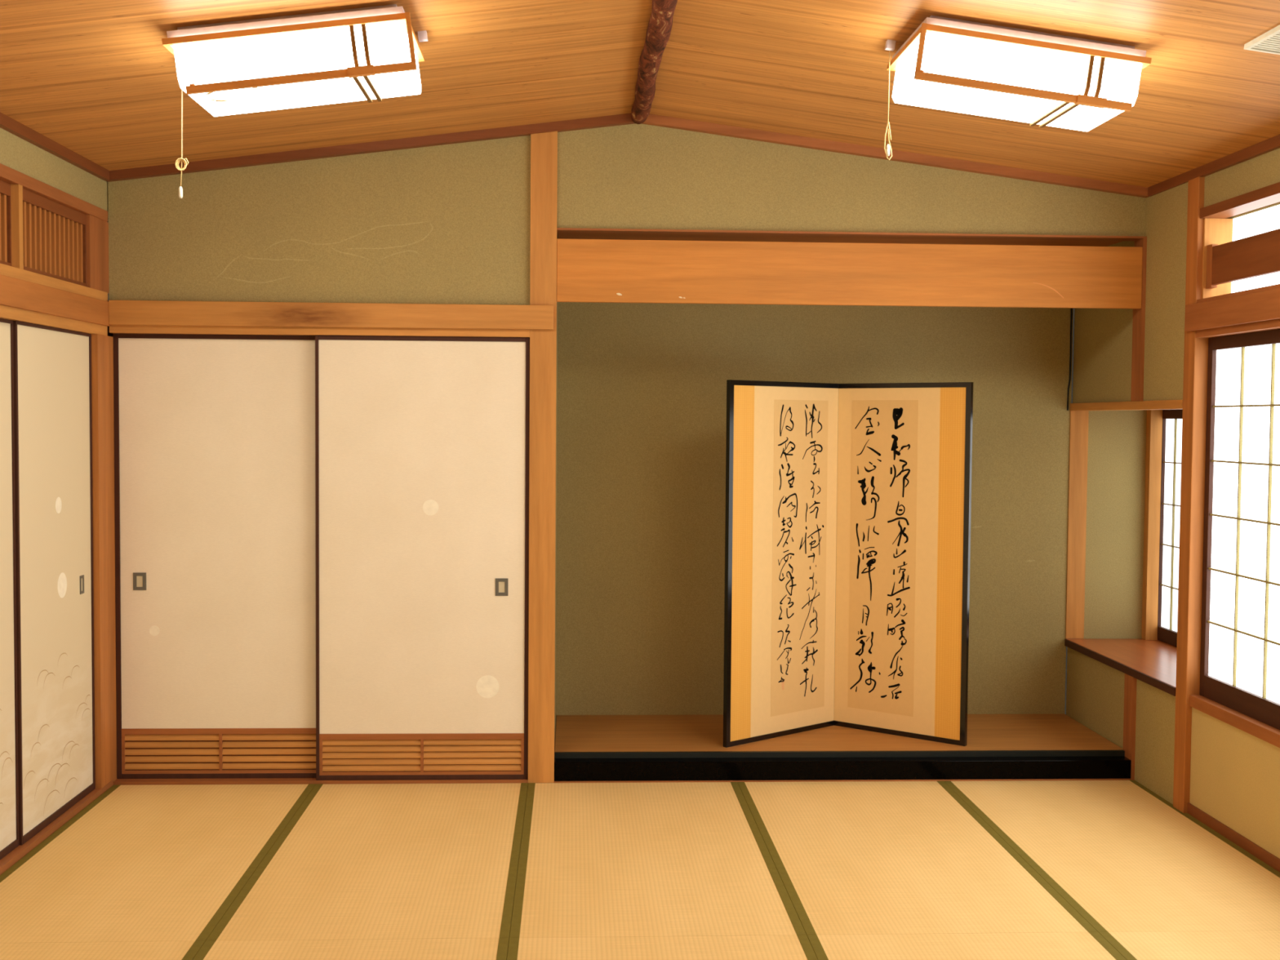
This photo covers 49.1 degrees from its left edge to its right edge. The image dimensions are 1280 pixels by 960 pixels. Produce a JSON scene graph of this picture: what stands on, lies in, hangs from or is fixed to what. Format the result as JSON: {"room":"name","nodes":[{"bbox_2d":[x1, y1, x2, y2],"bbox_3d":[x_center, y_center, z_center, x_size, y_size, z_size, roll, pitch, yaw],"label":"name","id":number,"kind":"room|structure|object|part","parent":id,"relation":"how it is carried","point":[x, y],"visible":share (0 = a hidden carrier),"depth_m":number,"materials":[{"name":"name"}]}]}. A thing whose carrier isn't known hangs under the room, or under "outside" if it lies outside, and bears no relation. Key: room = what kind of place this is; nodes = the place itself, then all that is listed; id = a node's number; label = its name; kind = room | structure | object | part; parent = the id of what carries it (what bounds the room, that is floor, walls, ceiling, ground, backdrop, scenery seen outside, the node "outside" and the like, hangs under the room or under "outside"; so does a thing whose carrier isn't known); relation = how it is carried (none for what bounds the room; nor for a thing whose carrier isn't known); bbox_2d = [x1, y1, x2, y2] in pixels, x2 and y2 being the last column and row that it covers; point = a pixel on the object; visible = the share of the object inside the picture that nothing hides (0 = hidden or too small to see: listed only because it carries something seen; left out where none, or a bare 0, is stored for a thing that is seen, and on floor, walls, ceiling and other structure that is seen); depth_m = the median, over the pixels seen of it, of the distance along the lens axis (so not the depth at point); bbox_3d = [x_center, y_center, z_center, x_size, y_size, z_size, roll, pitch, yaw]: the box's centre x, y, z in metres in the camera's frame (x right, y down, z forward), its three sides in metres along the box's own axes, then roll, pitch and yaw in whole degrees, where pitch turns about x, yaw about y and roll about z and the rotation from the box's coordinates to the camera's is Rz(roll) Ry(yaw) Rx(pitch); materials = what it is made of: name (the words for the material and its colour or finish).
{"room":"japanese tatami room","nodes":[
{"label":"japanese tatami room","id":0,"kind":"room"},
{"bbox_2d":[0,127,108,217],"bbox_3d":[-2.047,-1.025,2.137,0.096,0.200,7.300,0,2,-3],"label":"wall","id":1,"kind":"structure","parent":0,"point":[17,153],"depth_m":5.09,"materials":[{"name":"paint"}]},
{"bbox_2d":[0,111,109,180],"bbox_3d":[-1.991,-1.076,2.077,0.040,0.040,7.179,0,2,-3],"label":"trim","id":2,"kind":"structure","parent":1,"relation":"attached to","point":[7,123],"depth_m":5.04,"materials":[{"name":"brown wood"}]},
{"bbox_2d":[107,326,556,718],"bbox_3d":[-1.324,0.259,5.925,1.930,2.000,0.040,0,2,-3],"label":"wall","id":3,"kind":"structure","parent":0,"point":[108,333],"depth_m":5.83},
{"bbox_2d":[554,302,558,749],"bbox_3d":[-0.399,-0.024,6.293,0.048,2.550,0.730,0,2,-3],"label":"wall","id":4,"kind":"structure","parent":0,"point":[557,302],"depth_m":6.38,"materials":[{"name":"paint"}]},
{"bbox_2d":[107,123,1146,305],"bbox_3d":[-0.013,-1.086,5.849,4.315,0.855,0.080,0,2,-3],"label":"wall","id":5,"kind":"structure","parent":0,"point":[445,224],"depth_m":5.78,"materials":[{"name":"paint"}]},
{"bbox_2d":[109,324,529,337],"bbox_3d":[-1.311,-0.632,5.797,1.709,0.068,0.100,0,2,-3],"label":"rail","id":6,"kind":"object","parent":5,"relation":"attached to","point":[124,329],"visible":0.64,"depth_m":5.75,"materials":[{"name":"brown wood"}]},
{"bbox_2d":[108,300,553,329],"bbox_3d":[-1.257,-0.675,5.736,1.802,0.099,0.022,0,2,-3],"label":"wooden beam","id":7,"kind":"structure","parent":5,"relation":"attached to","point":[146,313],"depth_m":5.72,"materials":[{"name":"brown wood"}]},
{"bbox_2d":[105,113,635,182],"bbox_3d":[-1.085,-1.361,5.726,2.160,0.311,0.040,0,2,-3],"label":"trim","id":8,"kind":"structure","parent":5,"relation":"attached to","point":[620,119],"depth_m":5.71,"materials":[{"name":"brown wood"}]},
{"bbox_2d":[556,227,1146,240],"bbox_3d":[0.898,-1.031,5.886,2.490,0.008,0.100,0,2,-3],"label":"rail","id":9,"kind":"object","parent":5,"relation":"attached to","point":[562,230],"visible":0.86,"depth_m":5.87,"materials":[{"name":"brown wood"}]},
{"bbox_2d":[641,114,1148,197],"bbox_3d":[1.070,-1.349,5.830,2.155,0.311,0.040,0,2,-3],"label":"trim","id":10,"kind":"structure","parent":5,"relation":"attached to","point":[652,119],"depth_m":5.81,"materials":[{"name":"brown wood"}]},
{"bbox_2d":[0,0,1279,187],"bbox_3d":[0.367,-1.230,2.645,4.965,0.405,8.300,0,2,-3],"label":"ceiling","id":11,"kind":"structure","parent":0,"point":[98,79],"depth_m":4.62,"materials":[{"name":"brown wood"}]},
{"bbox_2d":[161,4,427,198],"bbox_3d":[-1.011,-1.098,4.091,0.764,0.513,0.488,0,2,-3],"label":"ceiling light","id":12,"kind":"object","parent":11,"relation":"attached to","point":[371,53],"visible":1,"depth_m":3.89,"materials":[{"name":"white plastic"}]},
{"bbox_3d":[-1.387,-0.868,4.230,0.011,0.036,0.012,0,2,-3],"label":"cord knob","id":13,"kind":"part","parent":12,"relation":"part of","materials":[{"name":"white plastic"}]},
{"bbox_3d":[-1.380,-1.076,4.221,0.040,0.391,0.020,0,2,-3],"label":"pull cord","id":14,"kind":"part","parent":12,"relation":"part of","materials":[{"name":"beige fabric"}]},
{"bbox_3d":[-0.995,-1.286,4.103,0.651,0.124,0.430,0,2,-3],"label":"plate","id":15,"kind":"part","parent":12,"relation":"part of","materials":[{"name":"white metal"}]},
{"bbox_3d":[-0.982,-1.199,4.100,0.642,0.210,0.430,0,2,-3],"label":"lamp shade","id":16,"kind":"part","parent":12,"relation":"part of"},
{"bbox_3d":[-0.933,-1.177,3.877,0.628,0.234,0.060,0,2,-3],"label":"wooden trim","id":17,"kind":"part","parent":12,"relation":"part of","materials":[{"name":"brown wood"}]},
{"bbox_2d":[631,0,677,124],"bbox_3d":[0.144,-1.355,2.661,0.083,0.083,6.197,0,2,-3],"label":"pole","id":18,"kind":"object","parent":11,"relation":"attached to","point":[660,21],"visible":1,"depth_m":4.67,"materials":[{"name":"brown wood"}]},
{"bbox_2d":[884,15,1151,160],"bbox_3d":[1.104,-1.162,4.190,0.685,0.366,0.488,0,2,-3],"label":"ceiling light","id":19,"kind":"object","parent":11,"relation":"attached to","point":[1033,77],"visible":1,"depth_m":3.99,"materials":[{"name":"white plastic"}]},
{"bbox_3d":[0.768,-1.155,4.319,0.026,0.334,0.007,0,2,-3],"label":"pull cord","id":20,"kind":"part","parent":19,"relation":"part of","materials":[{"name":"beige fabric"}]},
{"bbox_3d":[0.766,-1.019,4.327,0.011,0.036,0.012,0,2,-3],"label":"cord knob","id":21,"kind":"part","parent":19,"relation":"part of","materials":[{"name":"white plastic"}]},
{"bbox_3d":[1.112,-1.188,4.201,0.630,0.209,0.430,0,2,-3],"label":"lamp shade","id":22,"kind":"part","parent":19,"relation":"part of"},
{"bbox_3d":[1.120,-1.276,4.205,0.639,0.123,0.430,0,2,-3],"label":"plate","id":23,"kind":"part","parent":19,"relation":"part of","materials":[{"name":"white metal"}]},
{"bbox_3d":[1.083,-1.167,3.975,0.622,0.234,0.060,0,2,-3],"label":"wooden trim","id":24,"kind":"part","parent":19,"relation":"part of","materials":[{"name":"brown wood"}]},
{"bbox_2d":[1244,24,1279,54],"bbox_3d":[1.953,-1.153,3.445,0.500,0.077,0.938,0,2,-3],"label":"ceiling vent","id":25,"kind":"object","parent":11,"relation":"in","point":[1268,42],"visible":1,"depth_m":3.84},
{"bbox_2d":[554,714,1124,758],"bbox_3d":[0.853,1.203,6.387,2.472,0.109,0.768,0,2,-3],"label":"floor","id":26,"kind":"structure","parent":0,"point":[576,736],"depth_m":6.21,"materials":[{"name":"brown wood"}]},
{"bbox_2d":[723,379,973,747],"bbox_3d":[0.891,0.358,6.288,1.079,1.590,0.460,0,2,-3],"label":"folding screen","id":27,"kind":"object","parent":26,"relation":"on","point":[900,457],"visible":1,"depth_m":6.27,"materials":[{"name":"paper"}]},
{"bbox_3d":[0.639,0.357,6.273,0.707,1.590,0.021,-2,3,-41],"label":"screen frame","id":28,"kind":"part","parent":27,"relation":"part of","materials":[{"name":"paint"}]},
{"bbox_3d":[1.174,0.360,6.304,0.658,1.590,0.021,2,3,38],"label":"screen frame","id":29,"kind":"part","parent":27,"relation":"part of","materials":[{"name":"paint"}]},
{"bbox_2d":[557,232,1123,246],"bbox_3d":[0.870,-1.082,6.303,2.474,0.038,0.740,0,2,-3],"label":"wood trim","id":30,"kind":"structure","parent":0,"point":[560,236],"depth_m":6.16,"materials":[{"name":"brown wood"}]},
{"bbox_2d":[1066,308,1072,410],"bbox_3d":[2.069,-0.702,6.738,0.020,0.735,0.009,-1,3,-26],"label":"cable","id":31,"kind":"object","parent":30,"relation":"hanging from","point":[1071,311],"visible":0.81,"depth_m":6.74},
{"bbox_2d":[555,302,1146,719],"bbox_3d":[1.016,-0.034,6.766,3.039,2.550,0.080,0,2,-3],"label":"wall","id":32,"kind":"structure","parent":0,"point":[642,387],"depth_m":6.71,"materials":[{"name":"paint"}]},
{"bbox_2d":[1066,147,1279,858],"bbox_3d":[2.333,0.148,2.769,0.110,2.550,8.040,0,2,-3],"label":"wall","id":33,"kind":"structure","parent":0,"point":[1103,339],"depth_m":5.70,"materials":[{"name":"paint"}]},
{"bbox_2d":[554,755,1131,781],"bbox_3d":[0.869,1.229,5.968,2.464,0.080,0.072,0,2,-3],"label":"sill","id":34,"kind":"structure","parent":33,"relation":"attached to","point":[1104,766],"depth_m":5.94,"materials":[{"name":"paint"}]},
{"bbox_2d":[1064,638,1177,696],"bbox_3d":[2.345,0.816,6.196,0.504,0.034,1.246,0,2,-3],"label":"board","id":35,"kind":"object","parent":33,"relation":"attached to","point":[1152,662],"visible":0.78,"depth_m":6.33,"materials":[{"name":"brown wood"}]},
{"bbox_2d":[1065,410,1088,638],"bbox_3d":[2.117,0.217,6.812,0.088,1.105,0.056,0,2,-3],"label":"pillar","id":36,"kind":"structure","parent":35,"relation":"on","point":[1078,437],"depth_m":6.78,"materials":[{"name":"brown wood"}]},
{"bbox_2d":[1141,409,1162,639],"bbox_3d":[2.479,0.188,6.781,0.057,1.172,0.050,0,2,-3],"label":"pillar","id":37,"kind":"structure","parent":35,"relation":"on","point":[1154,417],"depth_m":6.76,"materials":[{"name":"brown wood"}]},
{"bbox_2d":[1069,400,1182,410],"bbox_3d":[2.156,-0.325,6.143,0.104,0.036,1.248,0,2,-3],"label":"rail","id":38,"kind":"object","parent":33,"relation":"attached to","point":[1162,404],"visible":0.76,"depth_m":6.04,"materials":[{"name":"brown wood"}]},
{"bbox_2d":[1123,238,1146,780],"bbox_3d":[2.129,0.131,5.993,0.042,2.304,0.095,0,2,-3],"label":"pillar","id":39,"kind":"structure","parent":33,"relation":"attached to","point":[1139,314],"depth_m":5.98,"materials":[{"name":"brown wood"}]},
{"bbox_2d":[1173,176,1208,813],"bbox_3d":[2.175,0.068,5.484,0.081,2.475,0.096,0,2,-3],"label":"pillar","id":40,"kind":"structure","parent":33,"relation":"attached to","point":[1196,349],"depth_m":5.46,"materials":[{"name":"brown wood"}]},
{"bbox_2d":[1147,134,1279,196],"bbox_3d":[2.318,-1.051,2.285,0.040,0.040,7.179,0,2,-3],"label":"trim","id":41,"kind":"structure","parent":33,"relation":"attached to","point":[1272,144],"depth_m":5.21,"materials":[{"name":"brown wood"}]},
{"bbox_2d":[1184,182,1279,331],"bbox_3d":[2.364,-0.666,2.090,0.152,0.468,6.752,0,2,-3],"label":"window","id":42,"kind":"structure","parent":33,"relation":"in","point":[1242,253],"depth_m":5.15,"materials":[{"name":"brown wood"}]},
{"bbox_2d":[1187,802,1279,872],"bbox_3d":[2.348,1.455,2.151,0.086,0.092,6.692,0,2,-3],"label":"baseboard","id":43,"kind":"structure","parent":33,"relation":"attached to","point":[1250,846],"depth_m":5.09,"materials":[{"name":"brown wood"}]},
{"bbox_2d":[1189,284,1279,747],"bbox_3d":[2.350,0.239,2.098,0.100,1.579,6.692,0,2,-3],"label":"window","id":44,"kind":"structure","parent":33,"relation":"in","point":[1240,658],"depth_m":5.15,"materials":[{"name":"paper"}]},
{"bbox_2d":[1226,201,1279,218],"bbox_3d":[2.606,0.176,2.864,0.415,2.590,8.200,0,2,-3],"label":"wall","id":45,"kind":"structure","parent":0,"point":[1276,203],"depth_m":5.22,"materials":[{"name":"paint"}]},
{"bbox_3d":[0.259,1.517,2.759,5.200,0.104,8.300,0,2,-3],"label":"floor","id":46,"kind":"structure","parent":0,"visible":0},
{"bbox_2d":[0,779,113,875],"bbox_3d":[-2.052,1.429,2.193,0.098,0.072,7.200,0,2,-3],"label":"rail","id":47,"kind":"object","parent":46,"relation":"on","point":[11,859],"visible":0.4,"depth_m":5.09,"materials":[{"name":"brown wood"}]},
{"bbox_2d":[0,318,19,859],"bbox_3d":[-2.153,0.382,4.440,0.026,1.826,0.824,0,2,-3],"label":"door","id":48,"kind":"structure","parent":47,"relation":"on","point":[9,767],"depth_m":4.79,"materials":[{"name":"paper"}]},
{"bbox_2d":[13,320,95,845],"bbox_3d":[-2.182,0.348,5.228,0.026,1.826,0.754,0,2,-3],"label":"door","id":49,"kind":"structure","parent":47,"relation":"on","point":[53,397],"depth_m":5.19,"materials":[{"name":"paper"}]},
{"bbox_3d":[-2.188,0.410,5.487,0.007,0.072,0.042,0,2,-3],"label":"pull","id":50,"kind":"part","parent":49,"relation":"part of","materials":[{"name":"metal"}]},
{"bbox_2d":[91,333,116,788],"bbox_3d":[-2.228,0.337,5.730,0.116,1.848,0.250,0,2,-3],"label":"pillar","id":51,"kind":"structure","parent":47,"relation":"on","point":[102,346],"depth_m":5.66,"materials":[{"name":"brown wood"}]},
{"bbox_2d":[0,940,205,959],"bbox_3d":[-1.634,1.403,3.175,0.826,0.056,1.762,0,2,-3],"label":"mat","id":52,"kind":"object","parent":46,"relation":"on","point":[140,950],"visible":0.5,"depth_m":3.99,"materials":[{"name":"beige wicker"}]},
{"bbox_2d":[0,783,315,942],"bbox_3d":[-1.719,1.327,4.930,0.826,0.056,1.754,0,2,-3],"label":"mat","id":53,"kind":"object","parent":46,"relation":"on","point":[153,862],"visible":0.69,"depth_m":4.75,"materials":[{"name":"beige wicker"}]},
{"bbox_2d":[113,777,528,785],"bbox_3d":[-1.326,1.281,5.879,1.709,0.062,0.100,0,2,-3],"label":"rail","id":54,"kind":"object","parent":46,"relation":"on","point":[220,780],"visible":0.36,"depth_m":5.83,"materials":[{"name":"brown wood"}]},
{"bbox_2d":[113,333,315,778],"bbox_3d":[-1.747,0.323,5.830,0.854,1.850,0.026,0,2,-3],"label":"door","id":55,"kind":"structure","parent":54,"relation":"on","point":[215,510],"depth_m":5.82,"materials":[{"name":"paper"}]},
{"bbox_3d":[-2.075,0.421,5.812,0.053,0.073,0.007,0,2,-3],"label":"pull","id":56,"kind":"part","parent":55,"relation":"part of","materials":[{"name":"metal"}]},
{"bbox_2d":[136,576,142,586],"bbox_3d":[-2.075,0.420,5.813,0.025,0.045,0.005,0,2,-3],"label":"door pull","id":57,"kind":"object","parent":55,"relation":"on","point":[139,579],"depth_m":5.81,"materials":[{"name":"metal"}]},
{"bbox_3d":[-1.753,1.133,5.864,0.814,0.190,0.019,0,2,-3],"label":"slatted foot panel","id":58,"kind":"part","parent":55,"relation":"part of","materials":[{"name":"brown wood"}]},
{"bbox_2d":[315,334,529,780],"bbox_3d":[-0.904,0.330,5.833,0.881,1.850,0.026,0,2,-3],"label":"door","id":59,"kind":"structure","parent":54,"relation":"on","point":[422,443],"depth_m":5.83,"materials":[{"name":"paper"}]},
{"bbox_3d":[-0.912,1.147,5.867,0.850,0.174,0.019,0,2,-3],"label":"slatted foot panel","id":60,"kind":"part","parent":59,"relation":"part of","materials":[{"name":"brown wood"}]},
{"bbox_3d":[-0.577,0.447,5.847,0.053,0.073,0.007,0,2,-3],"label":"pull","id":61,"kind":"part","parent":59,"relation":"part of","materials":[{"name":"metal"}]},
{"bbox_2d":[498,582,504,592],"bbox_3d":[-0.577,0.447,5.848,0.025,0.045,0.005,0,2,-3],"label":"door pull","id":62,"kind":"object","parent":59,"relation":"on","point":[501,584],"depth_m":5.85,"materials":[{"name":"metal"}]},
{"bbox_2d":[192,937,509,959],"bbox_3d":[-0.781,1.408,3.216,0.879,0.056,1.762,0,2,-3],"label":"mat","id":63,"kind":"object","parent":46,"relation":"on","point":[465,948],"visible":0.93,"depth_m":4.01,"materials":[{"name":"beige wicker"}]},
{"bbox_2d":[206,782,528,941],"bbox_3d":[-0.866,1.332,4.971,0.879,0.056,1.754,0,2,-3],"label":"mat","id":64,"kind":"object","parent":46,"relation":"on","point":[354,861],"visible":0.74,"depth_m":4.74,"materials":[{"name":"beige wicker"}]},
{"bbox_2d":[528,131,557,782],"bbox_3d":[-0.407,-0.099,5.868,0.109,2.735,0.110,0,2,-3],"label":"pillar","id":65,"kind":"structure","parent":46,"relation":"on","point":[544,146],"depth_m":5.82,"materials":[{"name":"brown wood"}]},
{"bbox_2d":[556,238,1142,308],"bbox_3d":[0.886,-0.861,5.862,2.464,0.258,0.032,0,2,-3],"label":"lintel","id":66,"kind":"object","parent":65,"relation":"attached to","point":[588,270],"visible":1,"depth_m":5.85,"materials":[{"name":"brown wood"}]},
{"bbox_2d":[509,782,806,937],"bbox_3d":[0.013,1.337,5.014,0.879,0.056,1.754,0,2,-3],"label":"mat","id":67,"kind":"object","parent":46,"relation":"on","point":[673,859],"visible":0.79,"depth_m":4.78,"materials":[{"name":"beige wicker"}]},
{"bbox_2d":[506,934,817,959],"bbox_3d":[0.098,1.413,3.259,0.879,0.056,1.762,0,2,-3],"label":"mat","id":68,"kind":"object","parent":46,"relation":"on","point":[792,947],"visible":1,"depth_m":4.04,"materials":[{"name":"beige wicker"}]},
{"bbox_2d":[554,778,1131,782],"bbox_3d":[0.870,1.299,5.944,2.464,0.056,0.022,0,2,-3],"label":"rail","id":69,"kind":"object","parent":46,"relation":"on","point":[992,780],"visible":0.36,"depth_m":5.93,"materials":[{"name":"brown wood"}]},
{"bbox_2d":[737,781,1097,934],"bbox_3d":[0.892,1.342,5.056,0.879,0.056,1.754,0,2,-3],"label":"mat","id":70,"kind":"object","parent":46,"relation":"on","point":[849,857],"visible":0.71,"depth_m":4.83,"materials":[{"name":"beige wicker"}]},
{"bbox_2d":[806,931,1126,959],"bbox_3d":[0.976,1.418,3.301,0.879,0.056,1.762,0,2,-3],"label":"mat","id":71,"kind":"object","parent":46,"relation":"on","point":[1091,945],"visible":0.93,"depth_m":4.07,"materials":[{"name":"beige wicker"}]},
{"bbox_2d":[943,780,1279,932],"bbox_3d":[1.748,1.347,5.098,0.832,0.056,1.754,0,2,-3],"label":"mat","id":72,"kind":"object","parent":46,"relation":"on","point":[1119,853],"visible":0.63,"depth_m":4.94,"materials":[{"name":"beige wicker"}]},
{"bbox_2d":[1097,929,1279,959],"bbox_3d":[1.832,1.423,3.342,0.832,0.056,1.762,0,2,-3],"label":"mat","id":73,"kind":"object","parent":46,"relation":"on","point":[1199,944],"visible":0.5,"depth_m":4.10,"materials":[{"name":"beige wicker"}]},
{"bbox_3d":[2.424,0.306,5.528,0.421,1.400,0.045,0,2,-3],"label":"bay","id":74,"kind":"object","parent":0,"visible":0},
{"bbox_2d":[1157,408,1182,647],"bbox_3d":[2.553,0.230,6.172,0.030,1.141,1.232,0,2,-3],"label":"window","id":75,"kind":"structure","parent":74,"relation":"attached to","point":[1171,437],"depth_m":6.68,"materials":[{"name":"paper"}]},
{"bbox_3d":[-2.023,0.518,1.292,0.080,1.826,5.478,0,2,-3],"label":"wall","id":76,"kind":"structure","parent":0,"visible":0},
{"bbox_2d":[0,304,107,335],"bbox_3d":[-2.042,-0.451,2.112,0.090,0.040,7.200,0,2,-3],"label":"rail","id":77,"kind":"object","parent":76,"relation":"attached to","point":[8,313],"visible":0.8,"depth_m":5.08,"materials":[{"name":"brown wood"}]},
{"bbox_2d":[0,274,110,326],"bbox_3d":[-2.020,-0.520,2.110,0.072,0.098,7.200,0,2,-3],"label":"wooden beam","id":78,"kind":"structure","parent":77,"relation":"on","point":[17,293],"depth_m":5.06,"materials":[{"name":"brown wood"}]},
{"bbox_2d":[0,263,107,301],"bbox_3d":[-2.039,-0.588,2.106,0.093,0.038,7.200,0,2,-3],"label":"rail","id":79,"kind":"object","parent":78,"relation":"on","point":[6,270],"visible":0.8,"depth_m":5.08,"materials":[{"name":"brown wood"}]},
{"bbox_2d":[0,179,11,266],"bbox_3d":[-2.147,-0.851,4.437,0.036,0.285,0.684,0,2,-3],"label":"grille","id":80,"kind":"object","parent":79,"relation":"on","point":[5,188],"visible":0.89,"depth_m":4.74,"materials":[{"name":"brown wood"}]},
{"bbox_2d":[10,183,23,269],"bbox_3d":[-2.167,-0.867,4.795,0.094,0.286,0.034,0,2,-3],"label":"pillar","id":81,"kind":"structure","parent":79,"relation":"on","point":[16,190],"depth_m":4.78,"materials":[{"name":"brown wood"}]},
{"bbox_2d":[22,187,86,286],"bbox_3d":[-2.171,-0.882,5.150,0.036,0.285,0.675,0,2,-3],"label":"grille","id":82,"kind":"object","parent":79,"relation":"on","point":[55,233],"visible":0.85,"depth_m":5.16,"materials":[{"name":"brown wood"}]},
{"bbox_2d":[85,214,109,293],"bbox_3d":[-2.198,-0.902,5.615,0.071,0.286,0.255,0,2,-3],"label":"pillar","id":83,"kind":"structure","parent":79,"relation":"on","point":[97,229],"depth_m":5.58,"materials":[{"name":"brown wood"}]},
{"bbox_3d":[-2.016,-0.716,1.299,0.080,0.286,5.598,0,2,-3],"label":"wall","id":84,"kind":"structure","parent":0,"visible":0},
{"bbox_2d":[0,163,107,222],"bbox_3d":[-2.035,-0.914,2.092,0.096,0.043,7.200,0,2,-3],"label":"rail","id":85,"kind":"object","parent":84,"relation":"attached to","point":[8,175],"visible":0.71,"depth_m":5.06,"materials":[{"name":"brown wood"}]}
]}

